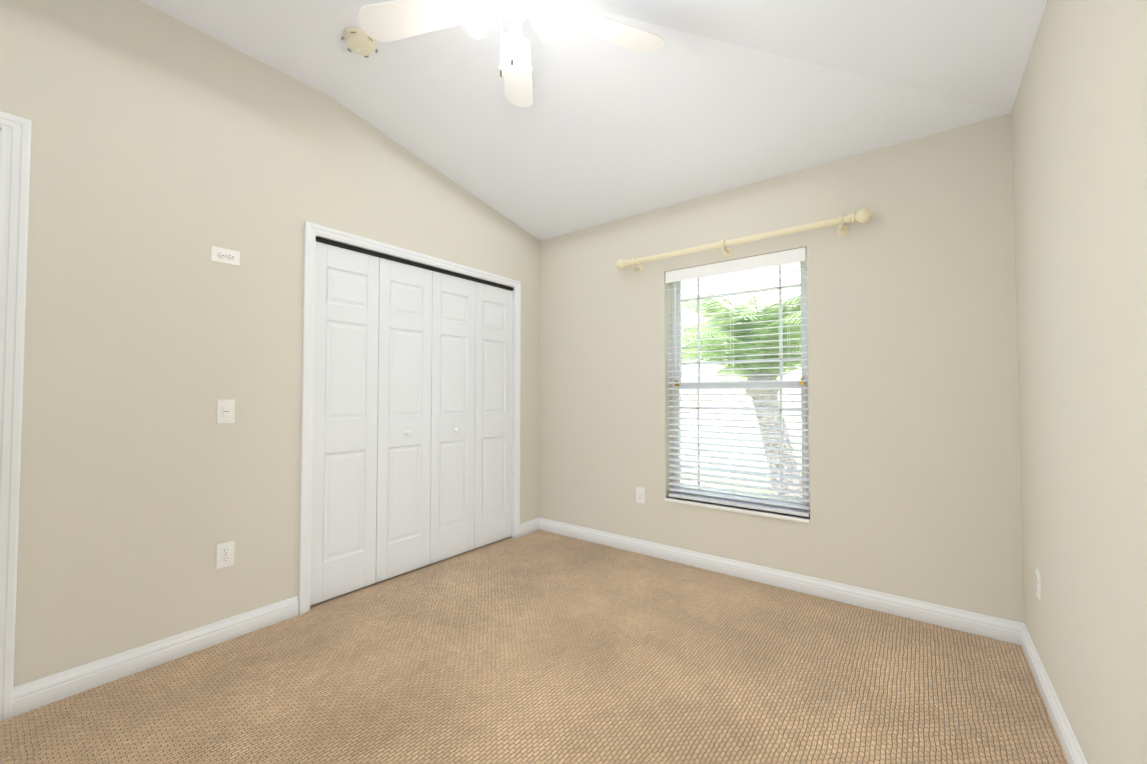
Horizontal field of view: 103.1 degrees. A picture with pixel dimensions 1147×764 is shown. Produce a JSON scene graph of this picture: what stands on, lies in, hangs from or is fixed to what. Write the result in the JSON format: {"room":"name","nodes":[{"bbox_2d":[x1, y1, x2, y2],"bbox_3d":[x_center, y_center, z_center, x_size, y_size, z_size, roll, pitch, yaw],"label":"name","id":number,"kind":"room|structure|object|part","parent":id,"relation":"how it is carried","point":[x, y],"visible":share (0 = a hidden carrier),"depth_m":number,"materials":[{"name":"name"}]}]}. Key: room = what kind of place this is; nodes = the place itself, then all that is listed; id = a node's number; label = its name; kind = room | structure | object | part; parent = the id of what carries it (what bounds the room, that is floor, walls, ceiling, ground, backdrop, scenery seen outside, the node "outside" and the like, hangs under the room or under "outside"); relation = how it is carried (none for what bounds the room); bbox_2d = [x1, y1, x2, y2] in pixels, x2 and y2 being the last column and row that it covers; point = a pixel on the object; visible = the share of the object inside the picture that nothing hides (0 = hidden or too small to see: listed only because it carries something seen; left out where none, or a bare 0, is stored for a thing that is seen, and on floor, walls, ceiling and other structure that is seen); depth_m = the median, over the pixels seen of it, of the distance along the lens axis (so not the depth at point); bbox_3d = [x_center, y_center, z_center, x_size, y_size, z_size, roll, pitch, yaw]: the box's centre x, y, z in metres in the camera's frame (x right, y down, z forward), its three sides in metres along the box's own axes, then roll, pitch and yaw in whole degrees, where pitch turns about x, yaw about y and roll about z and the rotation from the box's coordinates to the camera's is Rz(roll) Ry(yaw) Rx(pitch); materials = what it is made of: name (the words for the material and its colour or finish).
{"room":"empty bedroom","nodes":[
{"label":"empty bedroom","id":0,"kind":"room"},
{"bbox_2d":[0,0,539,686],"bbox_3d":[-1.448,0.167,2.586,0.120,4.150,4.040,-1,-2,37],"label":"wall","id":1,"kind":"structure","parent":0,"point":[168,152],"depth_m":2.04,"materials":[{"name":"beige paint"}]},
{"bbox_2d":[0,131,1,165],"bbox_3d":[-2.284,0.138,1.325,0.078,2.125,0.742,-1,-2,37],"label":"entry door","id":2,"kind":"structure","parent":1,"relation":"in","point":[0,146],"depth_m":1.66,"materials":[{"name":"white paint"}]},
{"bbox_2d":[0,111,31,720],"bbox_3d":[-2.330,0.107,1.315,0.019,2.202,0.942,-1,-2,37],"label":"door frame","id":3,"kind":"structure","parent":1,"relation":"attached to","point":[15,170],"depth_m":1.67,"materials":[{"name":"white paint"}]},
{"bbox_2d":[13,596,298,715],"bbox_3d":[-1.756,1.178,2.044,0.015,0.099,0.958,-1,-2,37],"label":"baseboard","id":4,"kind":"structure","parent":1,"relation":"attached to","point":[73,681],"depth_m":1.94,"materials":[{"name":"white paint"}]},
{"bbox_2d":[216,541,234,568],"bbox_3d":[-1.664,0.827,2.179,0.008,0.114,0.070,-1,-2,37],"label":"electrical outlet","id":5,"kind":"object","parent":1,"relation":"attached to","point":[224,554],"visible":1,"depth_m":2.18,"materials":[{"name":"white plastic"}]},
{"bbox_2d":[211,246,239,265],"bbox_3d":[-1.678,-0.609,2.199,0.008,0.070,0.114,-1,-2,37],"label":"outlet","id":6,"kind":"object","parent":1,"relation":"attached to","point":[224,255],"visible":1,"depth_m":2.20,"materials":[{"name":"white plastic"}]},
{"bbox_2d":[217,400,234,423],"bbox_3d":[-1.669,0.141,2.189,0.010,0.114,0.070,-1,-2,37],"label":"switch plate","id":7,"kind":"object","parent":1,"relation":"attached to","point":[225,411],"visible":1,"depth_m":2.19,"materials":[{"name":"white plastic"}]},
{"bbox_2d":[310,241,378,605],"bbox_3d":[-1.346,0.224,2.684,0.034,2.018,0.386,-1,-2,37],"label":"closet door leaf","id":8,"kind":"structure","parent":1,"relation":"in","point":[344,467],"depth_m":2.67,"materials":[{"name":"white paint"}]},
{"bbox_2d":[376,258,431,582],"bbox_3d":[-1.091,0.232,2.979,0.081,2.018,0.386,-1,-2,37],"label":"closet door leaf","id":9,"kind":"structure","parent":1,"relation":"in","point":[404,429],"depth_m":2.97,"materials":[{"name":"white paint"}]},
{"bbox_2d":[298,221,520,614],"bbox_3d":[-0.954,0.199,3.120,0.019,2.114,1.678,-1,-2,37],"label":"trim","id":10,"kind":"structure","parent":1,"relation":"attached to","point":[312,231],"depth_m":2.50,"materials":[{"name":"white paint"}]},
{"bbox_2d":[316,235,514,537],"bbox_3d":[-1.009,0.227,3.162,0.119,2.060,1.570,-1,-2,37],"label":"trim","id":11,"kind":"structure","parent":1,"relation":"attached to","point":[328,241],"depth_m":3.37,"materials":[{"name":"white paint"}]},
{"bbox_2d":[430,271,475,563],"bbox_3d":[-0.855,0.240,3.289,0.081,2.018,0.386,-1,-2,37],"label":"closet door leaf","id":12,"kind":"structure","parent":1,"relation":"in","point":[452,501],"depth_m":3.28,"materials":[{"name":"white paint"}]},
{"bbox_2d":[474,282,511,548],"bbox_3d":[-0.638,0.248,3.613,0.034,2.018,0.386,-1,-2,37],"label":"closet door leaf","id":13,"kind":"structure","parent":1,"relation":"in","point":[493,428],"depth_m":3.59,"materials":[{"name":"white paint"}]},
{"bbox_2d":[0,530,1067,763],"bbox_3d":[-0.196,1.266,1.602,3.270,0.100,4.040,-1,-2,37],"label":"floor","id":14,"kind":"structure","parent":0,"point":[540,647],"depth_m":1.84,"materials":[{"name":"carpet"}]},
{"bbox_2d":[139,0,1046,240],"bbox_3d":[-0.196,-1.611,1.678,3.370,0.692,4.140,-1,-2,37],"label":"ceiling","id":15,"kind":"structure","parent":0,"point":[710,97],"depth_m":2.29,"materials":[{"name":"white paint"}]},
{"bbox_2d":[341,27,377,56],"bbox_3d":[-1.024,-1.622,2.184,0.158,0.048,0.154,-1,-2,37],"label":"smoke detector","id":16,"kind":"object","parent":15,"relation":"attached to","point":[360,41],"visible":0.98,"depth_m":2.15,"materials":[{"name":"beige plastic"}]},
{"bbox_2d":[358,0,663,106],"bbox_3d":[-0.217,-1.341,1.594,1.188,0.548,1.174,-1,-2,37],"label":"ceiling fan","id":17,"kind":"object","parent":15,"relation":"hanging from","point":[390,21],"visible":1,"depth_m":1.72,"materials":[{"name":"white"}]},
{"bbox_2d":[681,262,800,441],"bbox_3d":[10.386,-2.259,14.784,25.000,7.950,9.000,-1,-2,37],"label":"sky","id":18,"kind":"structure","parent":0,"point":[736,275],"depth_m":13.93,"materials":[{"name":"white"}]},
{"bbox_2d":[539,113,1023,622],"bbox_3d":[0.968,-0.318,3.171,3.030,3.150,0.200,-1,-2,37],"label":"wall","id":19,"kind":"structure","parent":0,"point":[914,463],"depth_m":2.56,"materials":[{"name":"beige paint"}]},
{"bbox_2d":[636,487,644,503],"bbox_3d":[0.496,0.838,3.370,0.070,0.114,0.008,-1,-2,37],"label":"electrical outlet","id":20,"kind":"object","parent":19,"relation":"attached to","point":[640,494],"visible":1,"depth_m":3.37,"materials":[{"name":"white plastic"}]},
{"bbox_2d":[665,497,809,522],"bbox_3d":[1.059,0.830,3.012,0.930,0.022,0.145,-1,-2,37],"label":"window sill","id":21,"kind":"structure","parent":19,"relation":"attached to","point":[751,512],"depth_m":2.92,"materials":[{"name":"white stone"}]},
{"bbox_2d":[666,247,809,516],"bbox_3d":[1.078,0.007,3.059,0.930,1.625,0.161,-1,-2,37],"label":"window blind","id":22,"kind":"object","parent":19,"relation":"in","point":[676,465],"depth_m":3.00,"materials":[{"name":"white plastic"}]},
{"bbox_3d":[1.051,0.005,3.024,0.918,1.619,0.072,-1,-2,37],"label":"window blinds rails","id":23,"kind":"part","parent":22,"relation":"part of","materials":[{"name":"white plastic"}]},
{"bbox_2d":[675,378,804,385],"bbox_3d":[1.080,0.002,3.062,0.854,0.044,0.032,-1,-2,37],"label":"window latch","id":24,"kind":"object","parent":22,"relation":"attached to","point":[802,383],"depth_m":2.81,"materials":[{"name":"gold metal"}]},
{"bbox_2d":[616,208,873,272],"bbox_3d":[0.985,-0.881,2.970,1.632,0.103,0.124,-1,-2,37],"label":"curtain rod","id":25,"kind":"object","parent":19,"relation":"attached to","point":[864,215],"visible":1,"depth_m":2.82,"materials":[{"name":"beige wood"}]},
{"bbox_2d":[533,517,1016,643],"bbox_3d":[0.891,1.205,3.055,3.000,0.099,0.015,-1,-2,37],"label":"baseboard","id":26,"kind":"structure","parent":19,"relation":"attached to","point":[1001,629],"depth_m":2.67,"materials":[{"name":"white paint"}]},
{"bbox_2d":[1011,0,1146,763],"bbox_3d":[1.057,-0.384,0.691,0.120,3.150,4.040,-1,-2,37],"label":"wall","id":27,"kind":"structure","parent":0,"point":[1079,133],"depth_m":1.27,"materials":[{"name":"beige paint"}]},
{"bbox_2d":[1036,567,1041,601],"bbox_3d":[1.879,0.818,1.843,0.008,0.114,0.070,-1,-2,37],"label":"electrical outlet","id":28,"kind":"object","parent":27,"relation":"attached to","point":[1038,583],"visible":1,"depth_m":1.83,"materials":[{"name":"white plastic"}]},
{"bbox_2d":[1017,622,1087,763],"bbox_3d":[0.979,1.142,0.659,0.015,0.099,3.720,-1,-2,37],"label":"baseboard","id":29,"kind":"structure","parent":27,"relation":"attached to","point":[1073,753],"depth_m":1.64,"materials":[{"name":"white paint"}]},
{"label":"outside","id":30,"kind":"structure","parent":0,"visible":0},
{"bbox_2d":[681,435,801,501],"bbox_3d":[17.948,2.167,27.893,60.000,0.200,59.799,-1,-2,37],"label":"ground","id":31,"kind":"structure","parent":30,"point":[730,462],"depth_m":8.82,"materials":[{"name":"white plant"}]},
{"bbox_2d":[682,293,801,501],"bbox_3d":[2.486,0.124,6.007,3.472,2.778,3.427,-1,-2,37],"label":"tree","id":32,"kind":"object","parent":31,"relation":"on","point":[763,338],"depth_m":5.74,"materials":[{"name":"green plant"}]}
]}

